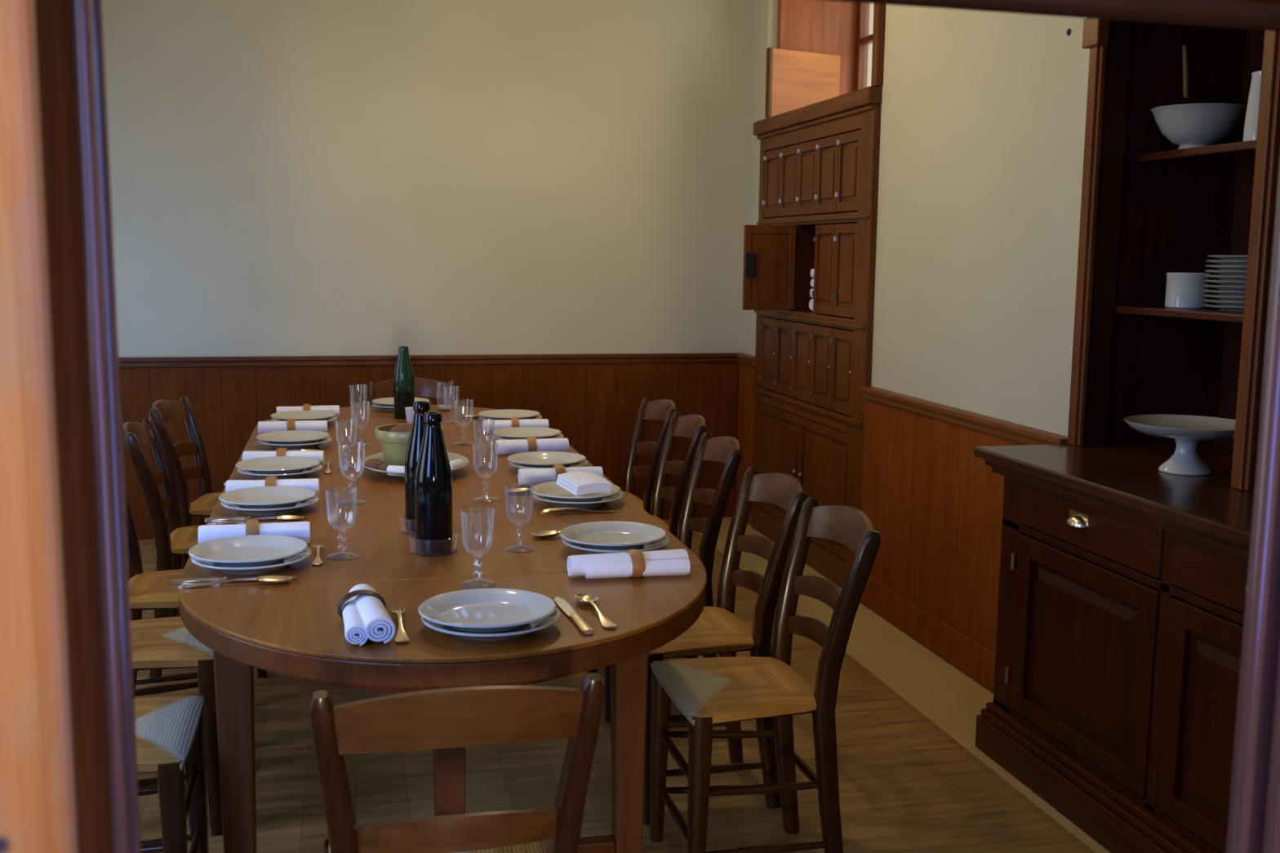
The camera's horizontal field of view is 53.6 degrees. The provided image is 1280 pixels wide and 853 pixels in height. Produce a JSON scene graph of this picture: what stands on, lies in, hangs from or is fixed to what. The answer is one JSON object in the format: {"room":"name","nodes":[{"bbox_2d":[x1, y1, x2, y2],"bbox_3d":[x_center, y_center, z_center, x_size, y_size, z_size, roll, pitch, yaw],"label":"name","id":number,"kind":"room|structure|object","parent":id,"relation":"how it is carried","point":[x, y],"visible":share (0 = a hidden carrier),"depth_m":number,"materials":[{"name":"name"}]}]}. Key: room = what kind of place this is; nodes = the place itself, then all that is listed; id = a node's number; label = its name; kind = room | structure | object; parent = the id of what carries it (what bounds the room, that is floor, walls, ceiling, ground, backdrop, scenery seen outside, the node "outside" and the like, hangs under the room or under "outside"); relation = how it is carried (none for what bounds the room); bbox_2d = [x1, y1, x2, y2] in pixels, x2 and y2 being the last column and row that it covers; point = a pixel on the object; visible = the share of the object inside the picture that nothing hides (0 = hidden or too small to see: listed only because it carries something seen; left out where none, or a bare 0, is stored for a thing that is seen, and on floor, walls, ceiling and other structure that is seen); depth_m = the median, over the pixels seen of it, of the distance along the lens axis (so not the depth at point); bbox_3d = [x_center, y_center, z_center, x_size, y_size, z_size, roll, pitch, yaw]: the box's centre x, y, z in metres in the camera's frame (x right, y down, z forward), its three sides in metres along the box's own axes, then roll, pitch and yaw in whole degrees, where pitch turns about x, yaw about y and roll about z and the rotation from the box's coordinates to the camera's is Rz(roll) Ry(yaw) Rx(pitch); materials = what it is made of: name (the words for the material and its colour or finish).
{"room":"dining room","nodes":[
{"label":"dining room","id":0,"kind":"room"},
{"bbox_2d":[102,0,750,506],"bbox_3d":[-1.073,-0.907,6.354,5.000,2.850,0.150,-1,8,-13],"label":"wall","id":1,"kind":"structure","parent":0,"point":[288,177],"depth_m":6.24,"materials":[{"name":"paint"}]},
{"bbox_2d":[118,352,737,512],"bbox_3d":[-1.387,0.088,6.318,3.930,0.882,0.046,-1,8,-13],"label":"wainscoting","id":2,"kind":"structure","parent":1,"relation":"attached to","point":[594,400],"depth_m":6.40,"materials":[{"name":"brown wood"}]},
{"bbox_2d":[131,493,735,539],"bbox_3d":[-1.400,0.460,6.372,3.915,0.130,0.035,-1,8,-13],"label":"baseboard","id":3,"kind":"structure","parent":1,"relation":"attached to","point":[143,524],"depth_m":6.18,"materials":[{"name":"brown wood"}]},
{"bbox_2d":[134,516,1110,852],"bbox_3d":[-0.450,0.936,3.818,5.000,0.100,5.920,-1,8,-13],"label":"floor","id":4,"kind":"structure","parent":0,"point":[913,777],"depth_m":3.44,"materials":[{"name":"wood"}]},
{"bbox_2d":[124,494,197,698],"bbox_3d":[-1.371,0.484,3.624,0.442,0.832,0.396,-1,8,-12],"label":"dining chair","id":5,"kind":"object","parent":4,"relation":"on","point":[153,590],"visible":0.28,"depth_m":3.68,"materials":[{"name":"brown wood"}]},
{"bbox_2d":[133,694,208,852],"bbox_3d":[-1.115,0.638,2.523,0.442,0.832,0.396,-1,8,-13],"label":"dining chair","id":6,"kind":"object","parent":4,"relation":"on","point":[170,734],"visible":0.41,"depth_m":2.53,"materials":[{"name":"brown wood"}]},
{"bbox_2d":[130,616,222,835],"bbox_3d":[-1.254,0.555,3.120,0.442,0.832,0.396,-1,8,-15],"label":"dining chair","id":7,"kind":"object","parent":4,"relation":"on","point":[157,643],"visible":0.29,"depth_m":3.02,"materials":[{"name":"brown wood"}]},
{"bbox_2d":[149,396,222,616],"bbox_3d":[-1.604,0.315,4.846,0.442,0.832,0.396,0,8,-3],"label":"dining chair","id":8,"kind":"object","parent":4,"relation":"on","point":[162,411],"visible":0.41,"depth_m":4.82,"materials":[{"name":"brown wood"}]},
{"bbox_2d":[122,417,266,678],"bbox_3d":[-1.476,0.398,4.250,0.442,0.832,0.396,-1,8,-13],"label":"dining chair","id":9,"kind":"object","parent":4,"relation":"on","point":[173,540],"visible":0.48,"depth_m":4.12,"materials":[{"name":"brown wood"}]},
{"bbox_2d":[366,377,455,405],"bbox_3d":[-0.994,0.221,5.579,0.396,0.832,0.442,-1,8,-13],"label":"dining chair","id":10,"kind":"object","parent":4,"relation":"on","point":[429,388],"visible":0.06,"depth_m":5.72,"materials":[{"name":"brown wood"}]},
{"bbox_2d":[177,404,706,852],"bbox_3d":[-0.653,0.511,3.771,1.070,0.750,3.465,-1,8,-13],"label":"dining table","id":11,"kind":"object","parent":4,"relation":"on","point":[295,628],"visible":0.7,"depth_m":2.56,"materials":[{"name":"brown wood"}]},
{"bbox_2d":[170,576,296,585],"bbox_3d":[-0.800,0.299,2.495,0.236,0.010,0.021,-1,8,-12],"label":"table knife","id":12,"kind":"object","parent":11,"relation":"on","point":[209,580],"visible":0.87,"depth_m":2.48,"materials":[{"name":"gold metal"}]},
{"bbox_2d":[181,575,292,587],"bbox_3d":[-0.784,0.302,2.467,0.207,0.014,0.043,-1,8,-11],"label":"spoon","id":13,"kind":"object","parent":11,"relation":"on","point":[273,580],"visible":1,"depth_m":2.47,"materials":[{"name":"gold metal"}]},
{"bbox_2d":[256,575,292,584],"bbox_3d":[-0.716,0.301,2.481,0.068,0.013,0.043,-1,8,-11],"label":"bowl","id":14,"kind":"object","parent":13,"relation":"on","point":[273,580],"depth_m":2.49,"materials":[{"name":"gold metal"}]},
{"bbox_2d":[191,547,311,574],"bbox_3d":[-0.802,0.276,2.619,0.238,0.026,0.238,-1,8,-13],"label":"dinner plate","id":15,"kind":"object","parent":11,"relation":"on","point":[306,553],"visible":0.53,"depth_m":2.55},
{"bbox_2d":[188,534,307,567],"bbox_3d":[-0.809,0.262,2.620,0.236,0.026,0.236,-1,8,-13],"label":"dinner plate","id":16,"kind":"object","parent":15,"relation":"on","point":[255,550],"visible":0.99,"depth_m":2.65,"materials":[{"name":"ceramic"}]},
{"bbox_2d":[197,519,310,543],"bbox_3d":[-0.850,0.234,2.798,0.235,0.058,0.069,-1,8,-14],"label":"rolled napkin","id":17,"kind":"object","parent":11,"relation":"on","point":[299,530],"visible":0.73,"depth_m":2.78,"materials":[{"name":"white fabric"}]},
{"bbox_2d":[204,515,306,522],"bbox_3d":[-0.926,0.221,3.060,0.236,0.010,0.021,-1,8,-12],"label":"table knife","id":18,"kind":"object","parent":11,"relation":"on","point":[227,518],"visible":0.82,"depth_m":3.04,"materials":[{"name":"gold metal"}]},
{"bbox_2d":[213,515,303,524],"bbox_3d":[-0.911,0.223,3.033,0.207,0.014,0.043,-1,8,-11],"label":"spoon","id":19,"kind":"object","parent":11,"relation":"on","point":[286,517],"visible":0.98,"depth_m":3.03,"materials":[{"name":"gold metal"}]},
{"bbox_2d":[275,515,303,521],"bbox_3d":[-0.843,0.223,3.046,0.068,0.013,0.043,-1,8,-11],"label":"bowl","id":20,"kind":"object","parent":19,"relation":"on","point":[286,517],"depth_m":3.05,"materials":[{"name":"gold metal"}]},
{"bbox_2d":[220,495,319,515],"bbox_3d":[-0.929,0.197,3.185,0.238,0.026,0.238,-1,8,-13],"label":"dinner plate","id":21,"kind":"object","parent":11,"relation":"on","point":[266,512],"visible":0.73,"depth_m":3.12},
{"bbox_2d":[218,485,315,509],"bbox_3d":[-0.936,0.184,3.186,0.236,0.026,0.236,-1,8,-13],"label":"dinner plate","id":22,"kind":"object","parent":21,"relation":"on","point":[276,496],"visible":0.98,"depth_m":3.22,"materials":[{"name":"ceramic"}]},
{"bbox_2d":[225,475,319,496],"bbox_3d":[-0.966,0.159,3.336,0.235,0.058,0.069,-1,8,-10],"label":"rolled napkin","id":23,"kind":"object","parent":11,"relation":"on","point":[313,484],"visible":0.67,"depth_m":3.32,"materials":[{"name":"white fabric"}]},
{"bbox_2d":[236,464,323,479],"bbox_3d":[-1.038,0.131,3.658,0.238,0.026,0.238,-1,8,-13],"label":"dinner plate","id":24,"kind":"object","parent":11,"relation":"on","point":[300,475],"visible":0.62,"depth_m":3.59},
{"bbox_2d":[235,456,319,474],"bbox_3d":[-1.045,0.118,3.659,0.236,0.026,0.236,-1,8,-13],"label":"dinner plate","id":25,"kind":"object","parent":24,"relation":"on","point":[276,464],"visible":0.95,"depth_m":3.70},
{"bbox_2d":[242,448,324,466],"bbox_3d":[-1.071,0.093,3.810,0.235,0.058,0.069,0,8,-7],"label":"rolled napkin","id":26,"kind":"object","parent":11,"relation":"on","point":[317,455],"visible":0.6,"depth_m":3.79,"materials":[{"name":"white fabric"}]},
{"bbox_2d":[257,417,327,434],"bbox_3d":[-1.228,0.000,4.481,0.235,0.058,0.069,-1,8,-11],"label":"rolled napkin","id":27,"kind":"object","parent":11,"relation":"on","point":[264,427],"visible":0.88,"depth_m":4.46,"materials":[{"name":"white fabric"}]},
{"bbox_2d":[257,436,332,449],"bbox_3d":[-1.144,0.055,4.203,0.238,0.026,0.238,-1,8,-13],"label":"dinner plate","id":28,"kind":"object","parent":11,"relation":"on","point":[310,446],"visible":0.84,"depth_m":4.13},
{"bbox_2d":[256,430,329,444],"bbox_3d":[-1.151,0.042,4.204,0.236,0.026,0.236,-1,8,-13],"label":"dinner plate","id":29,"kind":"object","parent":28,"relation":"on","point":[292,437],"visible":0.92,"depth_m":4.25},
{"bbox_2d":[271,416,337,422],"bbox_3d":[-1.253,-0.019,4.737,0.238,0.026,0.238,-1,8,-13],"label":"dinner plate","id":30,"kind":"object","parent":11,"relation":"on","point":[333,418],"visible":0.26,"depth_m":4.73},
{"bbox_2d":[270,410,335,421],"bbox_3d":[-1.260,-0.033,4.738,0.236,0.026,0.236,-1,8,-13],"label":"dinner plate","id":31,"kind":"object","parent":30,"relation":"on","point":[297,415],"visible":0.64,"depth_m":4.79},
{"bbox_2d":[276,404,339,417],"bbox_3d":[-1.286,-0.060,4.909,0.235,0.058,0.069,-2,8,-16],"label":"rolled napkin","id":32,"kind":"object","parent":11,"relation":"on","point":[335,409],"visible":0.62,"depth_m":4.89,"materials":[{"name":"white fabric"}]},
{"bbox_2d":[337,583,395,645],"bbox_3d":[-0.479,0.321,2.196,0.088,0.057,0.225,-2,8,-20],"label":"rolled napkin","id":33,"kind":"object","parent":11,"relation":"on","point":[364,614],"visible":1,"depth_m":2.12,"materials":[{"name":"white fabric"}]},
{"bbox_2d":[391,607,409,642],"bbox_3d":[-0.418,0.340,2.204,0.025,0.016,0.200,-1,8,-13],"label":"fork","id":34,"kind":"object","parent":11,"relation":"on","point":[401,637],"visible":1,"depth_m":2.16,"materials":[{"name":"gold metal"}]},
{"bbox_2d":[372,402,431,411],"bbox_3d":[-0.982,-0.082,5.215,0.238,0.026,0.238,-1,8,-13],"label":"dinner plate","id":35,"kind":"object","parent":11,"relation":"on","point":[384,408],"visible":0.32,"depth_m":5.14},
{"bbox_2d":[371,397,430,406],"bbox_3d":[-0.984,-0.095,5.216,0.236,0.026,0.236,-1,8,-13],"label":"dinner plate","id":36,"kind":"object","parent":35,"relation":"on","point":[386,402],"visible":0.36,"depth_m":5.26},
{"bbox_2d":[393,346,414,419],"bbox_3d":[-0.921,-0.173,4.942,0.080,0.281,0.080,-1,8,-13],"label":"wine bottle","id":37,"kind":"object","parent":11,"relation":"on","point":[403,377],"visible":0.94,"depth_m":4.91,"materials":[{"name":"green glass"}]},
{"bbox_2d":[404,406,414,422],"bbox_3d":[-0.871,-0.044,4.837,0.052,0.056,0.052,-1,8,-13],"label":"cup","id":38,"kind":"object","parent":11,"relation":"on","point":[409,411],"visible":0.58,"depth_m":4.82,"materials":[{"name":"ceramic"}]},
{"bbox_2d":[360,451,469,479],"bbox_3d":[-0.666,0.118,3.757,0.316,0.033,0.427,-1,8,-13],"label":"serving dish","id":39,"kind":"object","parent":11,"relation":"on","point":[451,456],"visible":0.25,"depth_m":3.77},
{"bbox_2d":[363,458,385,471],"bbox_3d":[-0.769,0.110,3.670,0.055,0.034,0.048,3,8,15],"label":"bread roll","id":40,"kind":"object","parent":39,"relation":"on","point":[372,463],"visible":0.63,"depth_m":3.65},
{"bbox_2d":[386,465,404,476],"bbox_3d":[-0.669,0.126,3.581,0.090,0.029,0.030,3,8,15],"label":"rolled napkin","id":41,"kind":"object","parent":39,"relation":"on","point":[390,468],"visible":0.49,"depth_m":3.58,"materials":[{"name":"white fabric"}]},
{"bbox_2d":[374,423,444,466],"bbox_3d":[-0.693,0.059,3.816,0.206,0.113,0.206,-1,8,-13],"label":"crock","id":42,"kind":"object","parent":39,"relation":"on","point":[393,445],"visible":0.32,"depth_m":3.74,"materials":[{"name":"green ceramic"}]},
{"bbox_2d":[388,423,412,432],"bbox_3d":[-0.702,0.024,3.822,0.132,0.064,0.119,-1,8,-13],"label":"bread loaf","id":43,"kind":"object","parent":42,"relation":"in","point":[404,428],"visible":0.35,"depth_m":3.79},
{"bbox_2d":[421,607,560,640],"bbox_3d":[-0.258,0.338,2.203,0.241,0.026,0.241,-1,8,-13],"label":"dinner plate","id":44,"kind":"object","parent":11,"relation":"on","point":[555,616],"visible":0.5,"depth_m":2.14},
{"bbox_2d":[417,588,555,632],"bbox_3d":[-0.265,0.325,2.205,0.238,0.026,0.238,-1,8,-13],"label":"dinner plate","id":45,"kind":"object","parent":44,"relation":"on","point":[476,610],"visible":1,"depth_m":2.23,"materials":[{"name":"ceramic"}]},
{"bbox_2d":[479,415,542,420],"bbox_3d":[-0.493,-0.025,4.841,0.238,0.026,0.238,-1,8,-13],"label":"dinner plate","id":46,"kind":"object","parent":11,"relation":"on","point":[537,416],"visible":0.16,"depth_m":4.84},
{"bbox_2d":[478,409,540,420],"bbox_3d":[-0.500,-0.038,4.842,0.236,0.026,0.236,-1,8,-13],"label":"dinner plate","id":47,"kind":"object","parent":46,"relation":"on","point":[496,415],"visible":0.76,"depth_m":4.90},
{"bbox_2d":[482,417,548,433],"bbox_3d":[-0.450,-0.005,4.578,0.235,0.058,0.069,-1,8,-13],"label":"rolled napkin","id":48,"kind":"object","parent":11,"relation":"on","point":[488,426],"visible":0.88,"depth_m":4.55,"materials":[{"name":"white fabric"}]},
{"bbox_2d":[493,433,564,439],"bbox_3d":[-0.381,0.043,4.348,0.238,0.026,0.238,-1,8,-13],"label":"dinner plate","id":49,"kind":"object","parent":11,"relation":"on","point":[559,436],"visible":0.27,"depth_m":4.35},
{"bbox_2d":[492,426,561,439],"bbox_3d":[-0.388,0.030,4.349,0.236,0.026,0.236,-1,8,-13],"label":"dinner plate","id":50,"kind":"object","parent":49,"relation":"on","point":[516,433],"visible":0.73,"depth_m":4.41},
{"bbox_2d":[494,435,568,454],"bbox_3d":[-0.350,0.060,4.108,0.235,0.058,0.069,-1,8,-15],"label":"rolled napkin","id":51,"kind":"object","parent":11,"relation":"on","point":[512,446],"visible":0.94,"depth_m":4.08,"materials":[{"name":"white fabric"}]},
{"bbox_2d":[531,530,560,537],"bbox_3d":[-0.149,0.246,2.927,0.207,0.014,0.043,-2,8,-17],"label":"spoon","id":52,"kind":"object","parent":11,"relation":"on","point":[544,534],"visible":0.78,"depth_m":2.92,"materials":[{"name":"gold metal"}]},
{"bbox_2d":[509,459,588,468],"bbox_3d":[-0.274,0.118,3.809,0.238,0.026,0.238,-1,8,-13],"label":"dinner plate","id":53,"kind":"object","parent":11,"relation":"on","point":[585,462],"visible":0.26,"depth_m":3.79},
{"bbox_2d":[506,451,586,468],"bbox_3d":[-0.280,0.105,3.809,0.236,0.026,0.236,-1,8,-13],"label":"dinner plate","id":54,"kind":"object","parent":53,"relation":"on","point":[544,460],"visible":0.91,"depth_m":3.86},
{"bbox_2d":[517,464,603,486],"bbox_3d":[-0.224,0.136,3.568,0.235,0.058,0.069,-1,8,-14],"label":"rolled napkin","id":55,"kind":"object","parent":11,"relation":"on","point":[526,477],"visible":0.7,"depth_m":3.54,"materials":[{"name":"white fabric"}]},
{"bbox_2d":[554,596,593,635],"bbox_3d":[-0.123,0.336,2.283,0.021,0.010,0.236,-2,8,-17],"label":"table knife","id":56,"kind":"object","parent":11,"relation":"on","point":[584,628],"visible":1,"depth_m":2.25,"materials":[{"name":"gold metal"}]},
{"bbox_2d":[539,507,614,515],"bbox_3d":[-0.158,0.210,3.179,0.190,0.016,0.024,-1,8,-15],"label":"fork","id":57,"kind":"object","parent":11,"relation":"on","point":[547,510],"visible":1,"depth_m":3.17,"materials":[{"name":"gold metal"}]},
{"bbox_2d":[532,491,623,508],"bbox_3d":[-0.162,0.188,3.311,0.238,0.026,0.238,-1,8,-13],"label":"dinner plate","id":58,"kind":"object","parent":11,"relation":"on","point":[619,495],"visible":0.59,"depth_m":3.24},
{"bbox_2d":[530,481,620,502],"bbox_3d":[-0.168,0.175,3.312,0.236,0.026,0.236,-1,8,-13],"label":"dinner plate","id":59,"kind":"object","parent":58,"relation":"on","point":[553,491],"visible":0.73,"depth_m":3.31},
{"bbox_2d":[555,471,612,495],"bbox_3d":[-0.145,0.146,3.287,0.096,0.041,0.140,-3,9,-27],"label":"folded napkin","id":60,"kind":"object","parent":59,"relation":"on","point":[577,483],"visible":1,"depth_m":3.25,"materials":[{"name":"white fabric"}]},
{"bbox_2d":[574,593,616,628],"bbox_3d":[-0.080,0.333,2.301,0.043,0.014,0.207,-2,8,-17],"label":"spoon","id":61,"kind":"object","parent":11,"relation":"on","point":[584,598],"visible":1,"depth_m":2.32,"materials":[{"name":"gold metal"}]},
{"bbox_2d":[574,593,598,604],"bbox_3d":[-0.100,0.324,2.367,0.043,0.013,0.068,-2,8,-17],"label":"bowl","id":62,"kind":"object","parent":61,"relation":"on","point":[584,598],"depth_m":2.38,"materials":[{"name":"gold metal"}]},
{"bbox_2d":[561,535,670,554],"bbox_3d":[-0.053,0.259,2.797,0.238,0.026,0.238,-1,8,-13],"label":"dinner plate","id":63,"kind":"object","parent":11,"relation":"on","point":[666,540],"visible":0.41,"depth_m":2.74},
{"bbox_2d":[559,521,666,550],"bbox_3d":[-0.060,0.246,2.798,0.236,0.026,0.236,-1,8,-13],"label":"dinner plate","id":64,"kind":"object","parent":63,"relation":"on","point":[600,535],"visible":0.98,"depth_m":2.83,"materials":[{"name":"ceramic"}]},
{"bbox_2d":[567,548,690,578],"bbox_3d":[-0.021,0.277,2.567,0.245,0.053,0.084,-2,8,-16],"label":"rolled napkin","id":65,"kind":"object","parent":11,"relation":"on","point":[632,563],"visible":1,"depth_m":2.55,"materials":[{"name":"white fabric"}]},
{"bbox_3d":[-0.449,0.254,2.765,0.108,0.036,0.108,-1,8,-13],"label":"coaster","id":66,"kind":"object","parent":11,"relation":"on","visible":0},
{"bbox_2d":[414,412,453,553],"bbox_3d":[-0.448,0.120,2.747,0.081,0.300,0.081,-1,8,-13],"label":"wine bottle","id":67,"kind":"object","parent":66,"relation":"in","point":[433,512],"visible":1,"depth_m":2.72,"materials":[{"name":"black glass"}]},
{"bbox_3d":[-0.508,0.226,2.965,0.108,0.036,0.108,-1,8,-13],"label":"coaster","id":68,"kind":"object","parent":11,"relation":"on","visible":0},
{"bbox_2d":[404,400,430,532],"bbox_3d":[-0.507,0.092,2.946,0.081,0.300,0.081,-1,8,-13],"label":"wine bottle","id":69,"kind":"object","parent":68,"relation":"in","point":[420,407],"visible":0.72,"depth_m":2.92,"materials":[{"name":"black glass"}]},
{"bbox_2d":[308,672,604,852],"bbox_3d":[-0.286,0.728,1.929,0.396,0.832,0.442,-1,8,-13],"label":"dining chair","id":70,"kind":"object","parent":4,"relation":"on","point":[483,715],"visible":1,"depth_m":1.72,"materials":[{"name":"brown wood"}]},
{"bbox_2d":[622,396,677,514],"bbox_3d":[-0.097,0.316,4.957,0.442,0.832,0.396,-2,8,-16],"label":"dining chair","id":71,"kind":"object","parent":4,"relation":"on","point":[663,410],"visible":0.26,"depth_m":5.05,"materials":[{"name":"brown wood"}]},
{"bbox_2d":[587,431,742,722],"bbox_3d":[0.076,0.452,3.975,0.442,0.832,0.396,-1,8,-11],"label":"dining chair","id":72,"kind":"object","parent":4,"relation":"on","point":[725,450],"visible":0.34,"depth_m":3.94,"materials":[{"name":"brown wood"}]},
{"bbox_2d":[649,411,706,657],"bbox_3d":[-0.002,0.378,4.507,0.442,0.832,0.396,-1,8,-12],"label":"dining chair","id":73,"kind":"object","parent":4,"relation":"on","point":[693,426],"visible":0.28,"depth_m":4.59,"materials":[{"name":"brown wood"}]},
{"bbox_2d":[643,466,807,825],"bbox_3d":[0.177,0.545,3.300,0.442,0.832,0.396,-1,8,-14],"label":"dining chair","id":74,"kind":"object","parent":4,"relation":"on","point":[717,630],"visible":0.59,"depth_m":3.21,"materials":[{"name":"brown wood"}]},
{"bbox_2d":[649,497,880,852],"bbox_3d":[0.276,0.605,2.874,0.442,0.832,0.396,-1,8,-13],"label":"dining chair","id":75,"kind":"object","parent":4,"relation":"on","point":[707,691],"visible":1,"depth_m":2.80,"materials":[{"name":"brown wood"}]},
{"bbox_2d":[742,85,881,588],"bbox_3d":[0.849,-0.404,5.774,0.717,2.052,1.440,-1,8,-13],"label":"tall cabinet","id":76,"kind":"object","parent":4,"relation":"on","point":[820,161],"visible":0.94,"depth_m":5.60,"materials":[{"name":"brown wood"}]},
{"bbox_2d":[973,17,1279,852],"bbox_3d":[1.501,-0.182,2.924,0.795,2.400,1.508,-1,8,-13],"label":"dresser","id":77,"kind":"object","parent":4,"relation":"on","point":[1122,579],"visible":0.78,"depth_m":3.30,"materials":[{"name":"brown wood"}]},
{"bbox_2d":[973,440,1253,546],"bbox_3d":[1.496,0.162,2.965,0.790,0.030,1.485,-1,8,-13],"label":"countertop","id":78,"kind":"structure","parent":77,"relation":"on","point":[1126,474],"depth_m":3.11,"materials":[{"name":"brown wood"}]},
{"bbox_2d":[1114,305,1243,323],"bbox_3d":[1.598,-0.294,3.327,0.380,0.020,0.669,-1,8,-13],"label":"shelf","id":79,"kind":"object","parent":77,"relation":"attached to","point":[1121,312],"depth_m":3.37,"materials":[{"name":"brown wood"}]},
{"bbox_2d":[1124,414,1235,475],"bbox_3d":[1.376,0.051,3.188,0.304,0.127,0.304,-1,8,-13],"label":"cake stand","id":80,"kind":"object","parent":77,"relation":"on","point":[1187,431],"visible":0.91,"depth_m":3.17,"materials":[{"name":"ceramic"}]},
{"bbox_2d":[1164,272,1210,308],"bbox_3d":[1.491,-0.371,3.452,0.112,0.096,0.112,-1,8,-13],"label":"mug","id":81,"kind":"object","parent":77,"relation":"on","point":[1183,290],"visible":0.94,"depth_m":3.41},
{"bbox_2d":[1134,139,1256,164],"bbox_3d":[1.627,-0.713,3.276,0.330,0.022,0.669,-1,8,-13],"label":"shelf","id":82,"kind":"object","parent":77,"relation":"attached to","point":[1242,153],"depth_m":3.40,"materials":[{"name":"brown wood"}]},
{"bbox_2d":[1150,102,1246,149],"bbox_3d":[1.511,-0.805,3.437,0.242,0.115,0.242,-1,8,-13],"label":"footed bowl","id":83,"kind":"object","parent":77,"relation":"on","point":[1185,126],"visible":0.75,"depth_m":3.36,"materials":[{"name":"ceramic"}]},
{"bbox_2d":[1202,303,1244,311],"bbox_3d":[1.597,-0.312,3.328,0.220,0.014,0.220,-1,8,-13],"label":"plate","id":84,"kind":"object","parent":77,"relation":"on","point":[1241,308],"visible":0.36,"depth_m":3.28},
{"bbox_2d":[1203,298,1244,306],"bbox_3d":[1.599,-0.324,3.326,0.220,0.014,0.220,-1,8,-13],"label":"plate","id":85,"kind":"object","parent":84,"relation":"on","point":[1227,303],"visible":0.31,"depth_m":3.28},
{"bbox_2d":[1203,293,1244,301],"bbox_3d":[1.598,-0.338,3.325,0.220,0.014,0.220,-1,8,-13],"label":"plate","id":86,"kind":"object","parent":85,"relation":"on","point":[1231,298],"visible":0.38,"depth_m":3.28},
{"bbox_2d":[1202,288,1244,296],"bbox_3d":[1.596,-0.350,3.324,0.220,0.014,0.220,-1,8,-13],"label":"plate","id":87,"kind":"object","parent":86,"relation":"on","point":[1237,293],"visible":0.42,"depth_m":3.28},
{"bbox_2d":[1203,284,1245,291],"bbox_3d":[1.596,-0.363,3.322,0.220,0.014,0.220,-1,8,-13],"label":"plate","id":88,"kind":"object","parent":87,"relation":"on","point":[1220,287],"visible":0.42,"depth_m":3.27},
{"bbox_2d":[1204,279,1245,285],"bbox_3d":[1.597,-0.376,3.318,0.220,0.014,0.220,-1,8,-13],"label":"plate","id":89,"kind":"object","parent":88,"relation":"on","point":[1223,282],"visible":0.4,"depth_m":3.27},
{"bbox_2d":[1204,274,1246,280],"bbox_3d":[1.598,-0.389,3.320,0.220,0.014,0.220,-1,8,-13],"label":"plate","id":90,"kind":"object","parent":89,"relation":"on","point":[1229,277],"visible":0.38,"depth_m":3.27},
{"bbox_2d":[1204,269,1246,275],"bbox_3d":[1.597,-0.402,3.316,0.220,0.014,0.220,-1,8,-13],"label":"plate","id":91,"kind":"object","parent":90,"relation":"on","point":[1240,273],"visible":0.37,"depth_m":3.27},
{"bbox_2d":[1204,264,1247,270],"bbox_3d":[1.599,-0.415,3.317,0.220,0.014,0.220,-1,8,-13],"label":"plate","id":92,"kind":"object","parent":91,"relation":"on","point":[1220,267],"visible":0.38,"depth_m":3.27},
{"bbox_2d":[1205,259,1247,265],"bbox_3d":[1.599,-0.428,3.313,0.220,0.014,0.220,-1,8,-13],"label":"plate","id":93,"kind":"object","parent":92,"relation":"on","point":[1223,262],"visible":0.43,"depth_m":3.27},
{"bbox_2d":[1207,254,1248,260],"bbox_3d":[1.601,-0.440,3.310,0.220,0.014,0.220,-1,8,-13],"label":"plate","id":94,"kind":"object","parent":93,"relation":"on","point":[1230,257],"visible":0.35,"depth_m":3.26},
{"bbox_2d":[1242,70,1262,141],"bbox_3d":[1.572,-0.803,3.193,0.086,0.178,0.086,-1,8,-13],"label":"vase","id":95,"kind":"object","parent":77,"relation":"on","point":[1251,124],"visible":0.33,"depth_m":3.18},
{"bbox_2d":[742,0,1089,436],"bbox_3d":[1.466,-0.565,4.056,0.600,2.850,5.520,-1,8,-13],"label":"wall","id":96,"kind":"structure","parent":0,"point":[983,113],"depth_m":4.22,"materials":[{"name":"paint"}]},
{"bbox_2d":[735,352,755,525],"bbox_3d":[0.550,0.065,6.640,0.050,0.882,0.290,-1,8,-13],"label":"trim","id":97,"kind":"structure","parent":96,"relation":"attached to","point":[746,362],"depth_m":6.62,"materials":[{"name":"red wood"}]},
{"bbox_2d":[777,0,885,95],"bbox_3d":[1.012,-1.764,5.604,0.520,0.704,1.414,-1,8,-13],"label":"window","id":98,"kind":"structure","parent":96,"relation":"in","point":[839,28],"depth_m":6.23,"materials":[{"name":"brown wood"}]},
{"bbox_2d":[764,47,840,117],"bbox_3d":[0.798,-1.661,6.178,0.432,0.325,0.030,-4,9,-30],"label":"shutter","id":99,"kind":"object","parent":98,"relation":"attached to","point":[795,79],"visible":0.89,"depth_m":6.14,"materials":[{"name":"brown wood"}]},
{"bbox_2d":[860,575,995,693],"bbox_3d":[1.067,0.745,4.483,0.038,0.130,1.470,-1,8,-13],"label":"baseboard","id":100,"kind":"structure","parent":96,"relation":"attached to","point":[965,654],"depth_m":4.51,"materials":[{"name":"red wood"}]},
{"bbox_2d":[859,386,1067,653],"bbox_3d":[1.065,0.373,4.430,0.050,0.882,1.470,-1,8,-13],"label":"wainscoting","id":101,"kind":"structure","parent":96,"relation":"attached to","point":[935,507],"depth_m":4.46,"materials":[{"name":"red wood"}]},
{"bbox_3d":[0.110,-0.140,0.846,4.700,2.850,0.180,-1,8,-13],"label":"wall","id":102,"kind":"structure","parent":0,"visible":0},
{"bbox_2d":[0,0,1279,852],"bbox_3d":[0.109,0.283,0.889,1.200,2.000,0.210,-1,8,-13],"label":"door frame","id":103,"kind":"structure","parent":102,"relation":"in","point":[68,775],"depth_m":0.74,"materials":[{"name":"brown wood"}]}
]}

